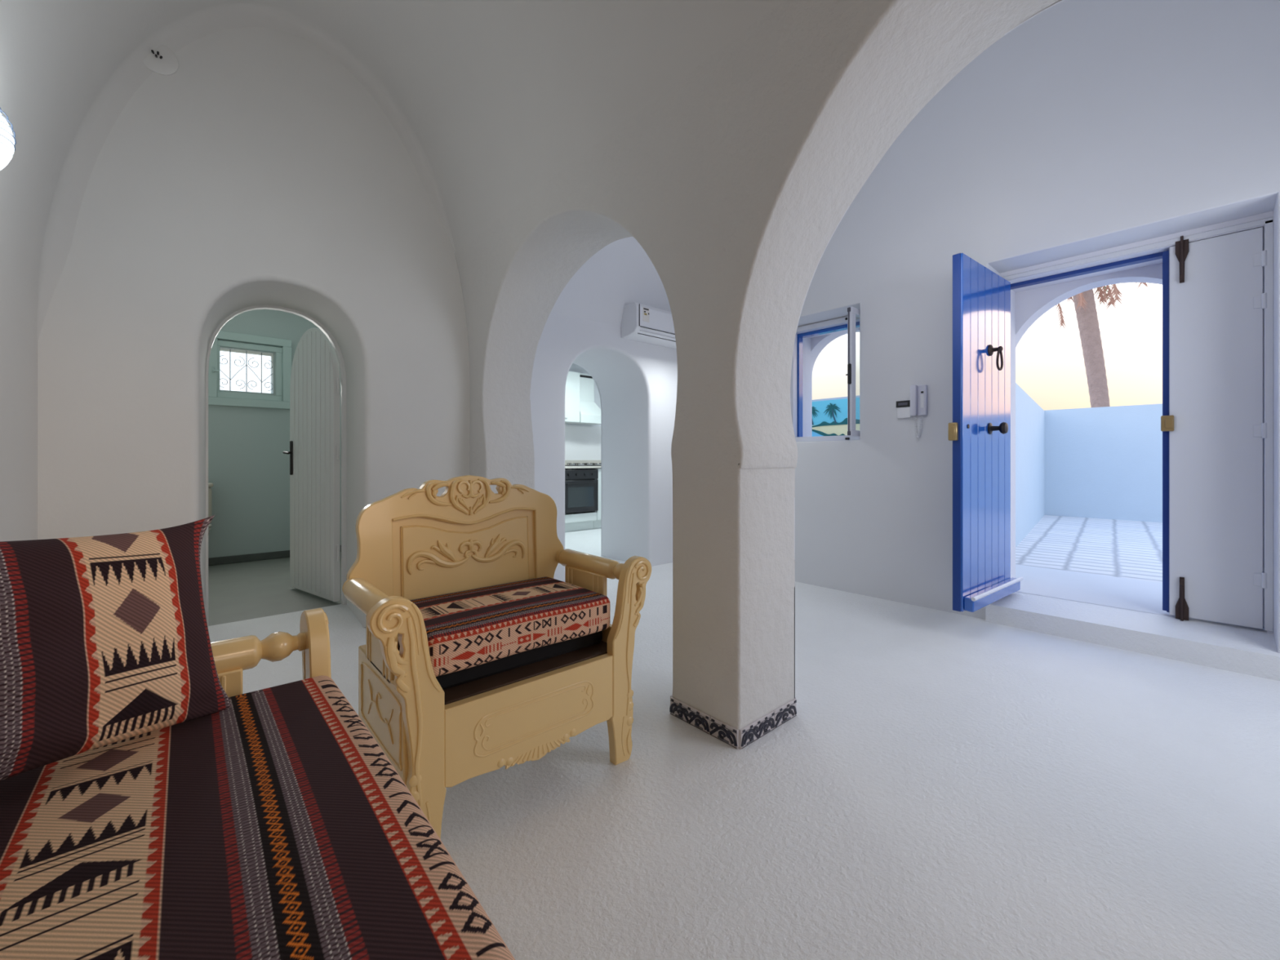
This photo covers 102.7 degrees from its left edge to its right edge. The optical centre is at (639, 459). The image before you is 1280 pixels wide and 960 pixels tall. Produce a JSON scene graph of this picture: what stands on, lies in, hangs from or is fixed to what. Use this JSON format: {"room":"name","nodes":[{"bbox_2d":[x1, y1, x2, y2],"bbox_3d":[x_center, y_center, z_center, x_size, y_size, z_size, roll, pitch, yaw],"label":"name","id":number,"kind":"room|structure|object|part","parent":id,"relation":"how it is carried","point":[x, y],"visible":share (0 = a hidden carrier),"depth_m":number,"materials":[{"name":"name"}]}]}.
{"room":"traditional dwelling","nodes":[
{"label":"traditional dwelling","id":0,"kind":"room"},
{"bbox_2d":[0,311,37,541],"bbox_3d":[-0.947,0.250,0.283,0.100,1.500,5.000,0,0,-42],"label":"wall","id":1,"kind":"structure","parent":0,"point":[18,349],"depth_m":1.93,"materials":[{"name":"white paint"}]},
{"bbox_2d":[37,26,470,627],"bbox_3d":[-2.078,-0.690,3.063,1.900,3.380,0.680,0,0,-42],"label":"wall","id":2,"kind":"structure","parent":0,"point":[260,171],"depth_m":2.63,"materials":[{"name":"white paint"}]},
{"bbox_2d":[143,44,178,75],"bbox_3d":[-2.275,-1.900,2.412,0.150,0.150,0.031,0,0,-42],"label":"ceiling rose","id":3,"kind":"object","parent":2,"relation":"attached to","point":[162,60],"visible":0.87,"depth_m":2.42,"materials":[{"name":"white plastic"}]},
{"bbox_2d":[205,305,346,626],"bbox_3d":[-2.313,0.000,3.302,0.775,2.000,0.050,0,0,-42],"label":"door frame","id":4,"kind":"structure","parent":2,"relation":"in","point":[336,348],"depth_m":3.50,"materials":[{"name":"white paint"}]},
{"bbox_2d":[282,327,340,601],"bbox_3d":[-2.380,0.013,3.738,0.751,1.935,0.178,0,0,36],"label":"bathroom door","id":5,"kind":"structure","parent":4,"relation":"attached to","point":[314,452],"depth_m":3.69,"materials":[{"name":"white paint"}]},
{"bbox_3d":[-2.620,-0.010,3.911,0.103,0.260,0.178,0,0,36],"label":"door handle","id":6,"kind":"part","parent":5,"relation":"part of","materials":[{"name":"black metal"}]},
{"bbox_3d":[-2.372,0.013,3.736,0.596,1.875,0.054,0,0,36],"label":"plank moulding","id":7,"kind":"part","parent":5,"relation":"part of","materials":[{"name":"white paint"}]},
{"bbox_2d":[208,309,341,558],"bbox_3d":[-3.875,-0.300,5.118,2.000,2.600,0.200,0,0,-42],"label":"wall","id":8,"kind":"structure","parent":0,"point":[249,469],"depth_m":5.05,"materials":[{"name":"grey paint"}]},
{"bbox_2d":[208,330,291,408],"bbox_3d":[-3.820,-0.863,5.025,0.660,0.705,0.120,0,0,-42],"label":"window","id":9,"kind":"structure","parent":8,"relation":"in","point":[281,400],"depth_m":5.01,"materials":[{"name":"white paint"}]},
{"bbox_3d":[-3.995,-0.840,4.816,0.050,0.060,0.041,0,0,-42],"label":"handle","id":10,"kind":"part","parent":9,"relation":"part of","materials":[{"name":"white paint"}]},
{"bbox_2d":[219,349,272,392],"bbox_3d":[-3.879,-0.860,5.047,0.450,0.410,0.007,0,0,-42],"label":"grille","id":11,"kind":"object","parent":9,"relation":"attached to","point":[229,378],"depth_m":5.04,"materials":[{"name":"grey metal"}]},
{"bbox_3d":[-3.835,-0.858,5.016,0.545,0.545,0.045,0,0,-42],"label":"sash","id":12,"kind":"part","parent":9,"relation":"part of","materials":[{"name":"white paint"}]},
{"bbox_2d":[208,545,341,565],"bbox_3d":[-3.802,0.965,5.036,1.960,0.070,0.020,0,0,-42],"label":"baseboard","id":13,"kind":"structure","parent":8,"relation":"attached to","point":[286,553],"depth_m":5.00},
{"bbox_2d":[0,0,782,341],"bbox_3d":[-0.238,-1.440,0.912,1.795,1.880,4.980,0,0,-42],"label":"ceiling","id":14,"kind":"structure","parent":0,"point":[488,101],"depth_m":2.25,"materials":[{"name":"white paint"}]},
{"bbox_2d":[0,107,16,169],"bbox_3d":[-1.831,-0.907,1.430,0.112,0.214,0.207,0,0,-42],"label":"wall lamp","id":15,"kind":"object","parent":14,"relation":"attached to","point":[7,147],"visible":1,"depth_m":1.44,"materials":[{"name":"white glass"}]},
{"bbox_2d":[564,363,600,470],"bbox_3d":[-1.250,-0.300,7.583,4.400,2.600,0.100,0,0,-42],"label":"wall","id":16,"kind":"structure","parent":0,"point":[574,367],"depth_m":7.88,"materials":[{"name":"white paint"}]},
{"bbox_2d":[564,371,579,423],"bbox_3d":[-1.197,-0.890,7.313,0.598,0.720,0.363,0,0,-42],"label":"upper cabinet","id":17,"kind":"object","parent":16,"relation":"attached to","point":[572,384],"visible":0.37,"depth_m":7.30,"materials":[{"name":"white laminate"}]},
{"bbox_2d":[564,425,600,460],"bbox_3d":[-1.227,-0.210,7.528,1.850,0.600,0.012,0,0,-42],"label":"backsplash","id":18,"kind":"structure","parent":16,"relation":"attached to","point":[581,442],"depth_m":7.83,"materials":[{"name":"white tile"}]},
{"bbox_2d":[571,373,600,425],"bbox_3d":[-0.800,-0.895,7.661,0.455,0.730,0.360,0,0,-42],"label":"hood","id":19,"kind":"object","parent":16,"relation":"attached to","point":[589,412],"visible":0.45,"depth_m":7.55,"materials":[{"name":"white metal"}]},
{"bbox_2d":[573,363,601,555],"bbox_3d":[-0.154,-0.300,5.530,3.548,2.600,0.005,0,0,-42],"label":"door frame","id":20,"kind":"structure","parent":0,"point":[574,363],"depth_m":5.31,"materials":[{"name":"white paint"}]},
{"bbox_2d":[530,311,677,582],"bbox_3d":[-0.505,-0.095,4.720,1.948,2.190,0.730,0,0,-42],"label":"wall","id":21,"kind":"structure","parent":0,"point":[636,381],"depth_m":4.83,"materials":[{"name":"white paint"}]},
{"bbox_2d":[621,302,676,349],"bbox_3d":[0.207,-1.212,4.714,0.810,0.275,0.224,0,0,-42],"label":"air conditioner","id":22,"kind":"object","parent":21,"relation":"attached to","point":[640,322],"visible":0.7,"depth_m":4.50,"materials":[{"name":"white plastic"}]},
{"bbox_3d":[0.289,-1.225,4.645,0.780,0.165,0.006,0,0,-42],"label":"panel","id":23,"kind":"part","parent":22,"relation":"part of","materials":[{"name":"white plastic"}]},
{"bbox_2d":[551,236,671,327],"bbox_3d":[1.297,-1.920,2.690,1.968,1.500,4.700,0,0,-42],"label":"ceiling","id":24,"kind":"structure","parent":0,"point":[621,273],"depth_m":4.34,"materials":[{"name":"white paint"}]},
{"bbox_2d":[208,528,1279,959],"bbox_3d":[0.413,1.051,3.429,6.230,0.102,8.600,0,0,-42],"label":"floor","id":25,"kind":"structure","parent":0,"point":[941,784],"depth_m":1.48,"materials":[{"name":"paint"}]},
{"bbox_2d":[208,482,213,535],"bbox_3d":[-3.975,0.609,4.447,0.420,0.782,0.520,0,0,-42],"label":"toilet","id":26,"kind":"object","parent":25,"relation":"on","point":[210,484],"visible":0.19,"depth_m":4.62,"materials":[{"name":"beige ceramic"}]},
{"bbox_3d":[-4.078,0.235,4.563,0.420,0.035,0.210,0,0,-42],"label":"cistern lid","id":27,"kind":"part","parent":26,"relation":"part of","materials":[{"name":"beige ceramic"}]},
{"bbox_2d":[210,608,331,697],"bbox_3d":[-0.193,0.541,0.096,0.638,0.923,2.366,0,0,-42],"label":"sofa","id":28,"kind":"object","parent":25,"relation":"on","point":[232,656],"visible":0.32,"depth_m":1.06,"materials":[{"name":"beige paint"}]},
{"bbox_2d":[0,675,515,959],"bbox_3d":[-0.186,0.498,0.115,0.594,0.122,2.054,0,0,-42],"label":"seat cushion","id":29,"kind":"object","parent":28,"relation":"on","point":[273,824],"visible":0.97,"depth_m":0.57,"materials":[{"name":"fabric"}]},
{"bbox_2d":[0,515,232,780],"bbox_3d":[-0.856,0.257,0.734,0.171,0.370,0.517,0,0,20],"label":"throw pillow","id":30,"kind":"object","parent":29,"relation":"on","point":[104,640],"visible":1,"depth_m":0.75,"materials":[{"name":"fabric"}]},
{"bbox_3d":[-0.942,0.395,0.922,0.576,0.070,0.070,0,0,-42],"label":"arm rail","id":31,"kind":"part","parent":28,"relation":"part of","materials":[{"name":"beige paint"}]},
{"bbox_3d":[-0.698,0.668,1.111,0.044,0.670,0.178,0,0,-42],"label":"leg","id":32,"kind":"part","parent":28,"relation":"part of","materials":[{"name":"beige paint"}]},
{"bbox_2d":[342,475,651,839],"bbox_3d":[-0.459,0.530,1.670,0.892,0.945,0.524,0,0,-42],"label":"armchair","id":33,"kind":"object","parent":25,"relation":"on","point":[438,733],"visible":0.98,"depth_m":1.60,"materials":[{"name":"beige paint"}]},
{"bbox_3d":[-0.741,0.395,1.418,0.070,0.070,0.436,0,0,-42],"label":"arm rail","id":34,"kind":"part","parent":33,"relation":"part of","materials":[{"name":"beige paint"}]},
{"bbox_3d":[-0.725,0.700,1.440,0.028,0.235,0.444,0,0,-42],"label":"panel","id":35,"kind":"part","parent":33,"relation":"part of","materials":[{"name":"beige paint"}]},
{"bbox_3d":[-0.567,0.668,1.254,0.178,0.670,0.044,0,0,-42],"label":"leg","id":36,"kind":"part","parent":33,"relation":"part of","materials":[{"name":"beige paint"}]},
{"bbox_3d":[-0.613,0.529,1.843,0.782,0.942,0.061,0,0,-42],"label":"backrest","id":37,"kind":"part","parent":33,"relation":"part of","materials":[{"name":"beige paint"}]},
{"bbox_3d":[-0.612,0.347,1.842,0.534,0.318,0.042,0,0,-42],"label":"panel","id":38,"kind":"part","parent":33,"relation":"part of","materials":[{"name":"beige paint"}]},
{"bbox_3d":[-0.483,0.605,1.697,0.640,0.068,0.360,0,0,-42],"label":"seat","id":39,"kind":"part","parent":33,"relation":"part of","materials":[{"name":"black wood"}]},
{"bbox_2d":[398,576,610,676],"bbox_3d":[-0.450,0.508,1.660,0.601,0.120,0.414,0,0,-42],"label":"seat cushion","id":40,"kind":"object","parent":33,"relation":"on","point":[471,628],"visible":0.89,"depth_m":1.54,"materials":[{"name":"fabric"}]},
{"bbox_3d":[-0.301,0.754,1.492,0.546,0.233,0.034,0,0,-42],"label":"rail","id":41,"kind":"part","parent":33,"relation":"part of","materials":[{"name":"beige paint"}]},
{"bbox_3d":[-0.175,0.395,1.920,0.070,0.070,0.436,0,0,-42],"label":"arm rail","id":42,"kind":"part","parent":33,"relation":"part of","materials":[{"name":"beige paint"}]},
{"bbox_3d":[-0.199,0.700,1.907,0.028,0.235,0.444,0,0,-42],"label":"panel","id":43,"kind":"part","parent":33,"relation":"part of","materials":[{"name":"beige paint"}]},
{"bbox_3d":[-0.033,0.668,1.728,0.178,0.670,0.044,0,0,-42],"label":"leg","id":44,"kind":"part","parent":33,"relation":"part of","materials":[{"name":"beige paint"}]},
{"bbox_2d":[564,468,596,532],"bbox_3d":[-1.027,0.570,7.302,0.598,0.859,0.585,0,0,-42],"label":"base cabinet","id":45,"kind":"object","parent":25,"relation":"on","point":[579,521],"visible":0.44,"depth_m":7.16,"materials":[{"name":"white laminate"}]},
{"bbox_3d":[-0.839,0.810,7.090,0.594,0.115,0.018,0,0,-42],"label":"drawer","id":46,"kind":"part","parent":45,"relation":"part of","materials":[{"name":"white laminate"}]},
{"bbox_2d":[564,469,598,513],"bbox_3d":[-0.976,0.440,7.245,0.595,0.590,0.558,0,0,-42],"label":"oven","id":47,"kind":"object","parent":45,"relation":"in","point":[581,487],"visible":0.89,"depth_m":7.07,"materials":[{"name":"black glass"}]},
{"bbox_3d":[-0.813,0.520,7.061,0.430,0.280,0.004,0,0,-42],"label":"door glass","id":48,"kind":"part","parent":47,"relation":"part of","materials":[{"name":"grey glass"}]},
{"bbox_3d":[-0.822,0.210,7.071,0.595,0.130,0.022,0,0,-42],"label":"control panel","id":49,"kind":"part","parent":47,"relation":"part of","materials":[{"name":"black plastic"}]},
{"bbox_3d":[-0.805,0.335,7.052,0.480,0.016,0.043,0,0,-42],"label":"handle","id":50,"kind":"part","parent":47,"relation":"part of","materials":[{"name":"black plastic"}]},
{"bbox_2d":[593,468,600,528],"bbox_3d":[-0.579,0.566,7.700,0.598,0.866,0.585,0,0,-42],"label":"base cabinet","id":51,"kind":"object","parent":25,"relation":"on","point":[597,524],"visible":0.2,"depth_m":7.31,"materials":[{"name":"white laminate"}]},
{"bbox_2d":[564,466,600,468],"bbox_3d":[-1.019,0.111,7.293,1.850,0.030,0.620,0,0,-42],"label":"countertop","id":52,"kind":"structure","parent":51,"relation":"on","point":[566,467],"depth_m":7.07,"materials":[{"name":"stone"}]},
{"bbox_2d":[564,462,600,466],"bbox_3d":[-0.789,0.076,7.456,0.580,0.039,0.500,0,0,-42],"label":"cooktop","id":53,"kind":"object","parent":52,"relation":"in","point":[570,464],"visible":0.95,"depth_m":7.34,"materials":[{"name":"silver metal"}]},
{"bbox_3d":[-0.789,0.090,7.456,0.580,0.012,0.500,0,0,-42],"label":"plate","id":54,"kind":"part","parent":53,"relation":"part of","materials":[{"name":"silver metal"}]},
{"bbox_2d":[564,460,600,465],"bbox_3d":[-1.217,0.055,7.516,1.850,0.080,0.016,0,0,-42],"label":"upstand","id":55,"kind":"object","parent":52,"relation":"on","point":[566,461],"visible":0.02,"depth_m":7.80,"materials":[{"name":"stone"}]},
{"bbox_3d":[-0.390,0.500,7.489,0.594,0.735,0.018,0,0,-42],"label":"door","id":56,"kind":"part","parent":51,"relation":"part of","materials":[{"name":"white laminate"}]},
{"bbox_2d":[454,0,1061,748],"bbox_3d":[0.597,-0.180,1.667,0.457,2.360,5.000,0,0,-42],"label":"wall","id":57,"kind":"structure","parent":0,"point":[735,182],"depth_m":1.84,"materials":[{"name":"white paint"}]},
{"bbox_2d":[669,697,711,734],"bbox_3d":[0.187,0.967,1.935,0.012,0.066,0.203,0,0,-42],"label":"trim","id":58,"kind":"structure","parent":57,"relation":"attached to","point":[700,720],"depth_m":1.93,"materials":[{"name":"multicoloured tile"}]},
{"bbox_2d":[709,715,738,749],"bbox_3d":[0.296,0.967,1.812,0.012,0.066,0.124,0,0,-42],"label":"trim","id":59,"kind":"structure","parent":57,"relation":"attached to","point":[727,734],"depth_m":1.80,"materials":[{"name":"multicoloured tile"}]},
{"bbox_2d":[739,711,774,749],"bbox_3d":[0.422,0.967,1.831,0.201,0.066,0.012,0,0,-42],"label":"trim","id":60,"kind":"structure","parent":57,"relation":"attached to","point":[758,728],"depth_m":1.82,"materials":[{"name":"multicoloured tile"}]},
{"bbox_2d":[773,697,796,728],"bbox_3d":[0.553,0.967,1.948,0.147,0.066,0.012,0,0,-42],"label":"trim","id":61,"kind":"structure","parent":57,"relation":"attached to","point":[787,711],"depth_m":1.94,"materials":[{"name":"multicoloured tile"}]},
{"bbox_2d":[529,0,1064,697],"bbox_3d":[0.567,-0.835,2.041,0.005,3.670,4.700,0,0,-42],"label":"wall","id":62,"kind":"structure","parent":0,"point":[1061,0],"depth_m":1.99,"materials":[{"name":"white paint"}]},
{"bbox_2d":[811,262,1162,436],"bbox_3d":[2.442,-0.950,3.839,0.150,3.900,5.300,0,0,-42],"label":"wall","id":63,"kind":"structure","parent":0,"point":[1031,304],"depth_m":3.44,"materials":[{"name":"white paint"}]},
{"bbox_2d":[797,210,1273,634],"bbox_3d":[2.329,-0.300,3.619,0.310,2.600,4.720,0,0,-42],"label":"wall","id":64,"kind":"structure","parent":0,"point":[806,342],"depth_m":3.35,"materials":[{"name":"white paint"}]},
{"bbox_2d":[790,306,859,441],"bbox_3d":[1.476,-0.647,4.160,0.488,0.995,0.738,0,0,-42],"label":"window","id":65,"kind":"structure","parent":64,"relation":"in","point":[838,324],"depth_m":4.27,"materials":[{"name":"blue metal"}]},
{"bbox_3d":[1.649,-0.642,3.860,0.348,0.945,0.055,0,0,-41],"label":"window sash","id":66,"kind":"part","parent":65,"relation":"part of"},
{"bbox_2d":[1001,216,1273,631],"bbox_3d":[2.779,-0.169,2.977,0.150,2.038,1.142,0,0,-42],"label":"door","id":67,"kind":"structure","parent":64,"relation":"in","point":[1268,232],"depth_m":2.52,"materials":[{"name":"white paint"}]},
{"bbox_2d":[947,253,1023,612],"bbox_3d":[2.093,-0.149,3.057,0.820,1.990,0.158,0,0,-38],"label":"door leaf","id":68,"kind":"structure","parent":67,"relation":"attached to","point":[980,430],"depth_m":2.98,"materials":[{"name":"blue paint"}]},
{"bbox_3d":[2.129,-0.184,3.042,0.072,0.072,0.090,0,0,-38],"label":"door knob","id":69,"kind":"part","parent":68,"relation":"part of","materials":[{"name":"black metal"}]},
{"bbox_2d":[1160,226,1266,629],"bbox_3d":[2.987,-0.157,2.677,0.102,2.065,0.367,0,0,-42],"label":"door leaf","id":70,"kind":"structure","parent":67,"relation":"attached to","point":[1213,428],"depth_m":2.66,"materials":[{"name":"white paint"}]},
{"bbox_2d":[1015,564,1266,631],"bbox_3d":[3.135,0.926,3.292,1.040,0.145,1.500,0,0,-42],"label":"threshold","id":71,"kind":"object","parent":64,"relation":"attached to","point":[1137,595],"depth_m":3.37,"materials":[{"name":"white paint"}]},
{"bbox_2d":[795,0,1279,653],"bbox_3d":[2.115,-0.845,3.429,0.264,3.690,4.720,0,0,-42],"label":"wall","id":72,"kind":"structure","parent":0,"point":[1089,126],"depth_m":3.12,"materials":[{"name":"white paint"}]},
{"bbox_2d":[896,400,911,418],"bbox_3d":[1.824,-0.345,3.539,0.030,0.122,0.096,0,0,-42],"label":"wall thermostat","id":73,"kind":"object","parent":72,"relation":"attached to","point":[903,406],"visible":0.9,"depth_m":3.53,"materials":[{"name":"white plastic"}]},
{"bbox_2d":[910,384,927,437],"bbox_3d":[1.877,-0.325,3.452,0.066,0.355,0.094,0,0,-42],"label":"phone","id":74,"kind":"object","parent":72,"relation":"attached to","point":[918,393],"visible":1,"depth_m":3.44,"materials":[{"name":"white plastic"}]},
{"bbox_3d":[1.883,-0.219,3.462,0.016,0.144,0.053,0,0,-42],"label":"coiled cord","id":75,"kind":"part","parent":74,"relation":"part of","materials":[{"name":"white plastic"}]},
{"bbox_3d":[1.892,-0.397,3.465,0.028,0.205,0.094,0,0,-42],"label":"plate","id":76,"kind":"part","parent":74,"relation":"part of","materials":[{"name":"white plastic"}]},
{"bbox_3d":[1.895,-0.390,3.438,0.003,0.090,0.022,0,0,-42],"label":"slot panel","id":77,"kind":"part","parent":74,"relation":"part of","materials":[{"name":"white plastic"}]},
{"bbox_2d":[985,591,1279,681],"bbox_3d":[2.741,0.928,2.708,0.325,0.143,1.480,0,0,-42],"label":"step","id":78,"kind":"structure","parent":72,"relation":"attached to","point":[1247,651],"depth_m":2.68,"materials":[{"name":"paint"}]},
{"bbox_2d":[1015,515,1162,582],"bbox_3d":[11.385,0.940,12.782,24.200,0.100,30.000,0,0,-42],"label":"ground","id":79,"kind":"structure","parent":0,"point":[1122,548],"depth_m":5.12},
{"bbox_2d":[812,395,859,401],"bbox_3d":[1.740,0.058,7.529,0.200,1.685,4.930,0,0,-42],"label":"wall","id":80,"kind":"structure","parent":79,"relation":"on","point":[858,396],"depth_m":6.56,"materials":[{"name":"white paint"}]},
{"bbox_2d":[812,397,859,436],"bbox_3d":[2.108,-0.105,6.952,0.014,1.310,3.598,0,0,-42],"label":"mural","id":81,"kind":"object","parent":80,"relation":"attached to","point":[829,417],"visible":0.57,"depth_m":6.56,"materials":[{"name":"blue"}]},
{"bbox_2d":[1015,382,1044,547],"bbox_3d":[4.481,0.060,6.093,0.201,1.680,5.992,0,0,42],"label":"wall","id":82,"kind":"structure","parent":79,"relation":"on","point":[1029,415],"depth_m":6.06,"materials":[{"name":"white paint"}]},
{"bbox_2d":[1054,282,1148,407],"bbox_3d":[8.610,-2.016,9.949,4.238,6.032,4.073,0,0,21],"label":"palm tree","id":83,"kind":"object","parent":79,"relation":"on","point":[1084,302],"visible":0.12,"depth_m":9.72,"materials":[{"name":"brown plant"}]},
{"bbox_2d":[1044,403,1162,522],"bbox_3d":[9.717,0.060,4.682,0.250,1.680,9.950,0,0,-42],"label":"wall","id":84,"kind":"structure","parent":79,"relation":"on","point":[1105,462],"depth_m":7.64,"materials":[{"name":"white paint"}]}
]}

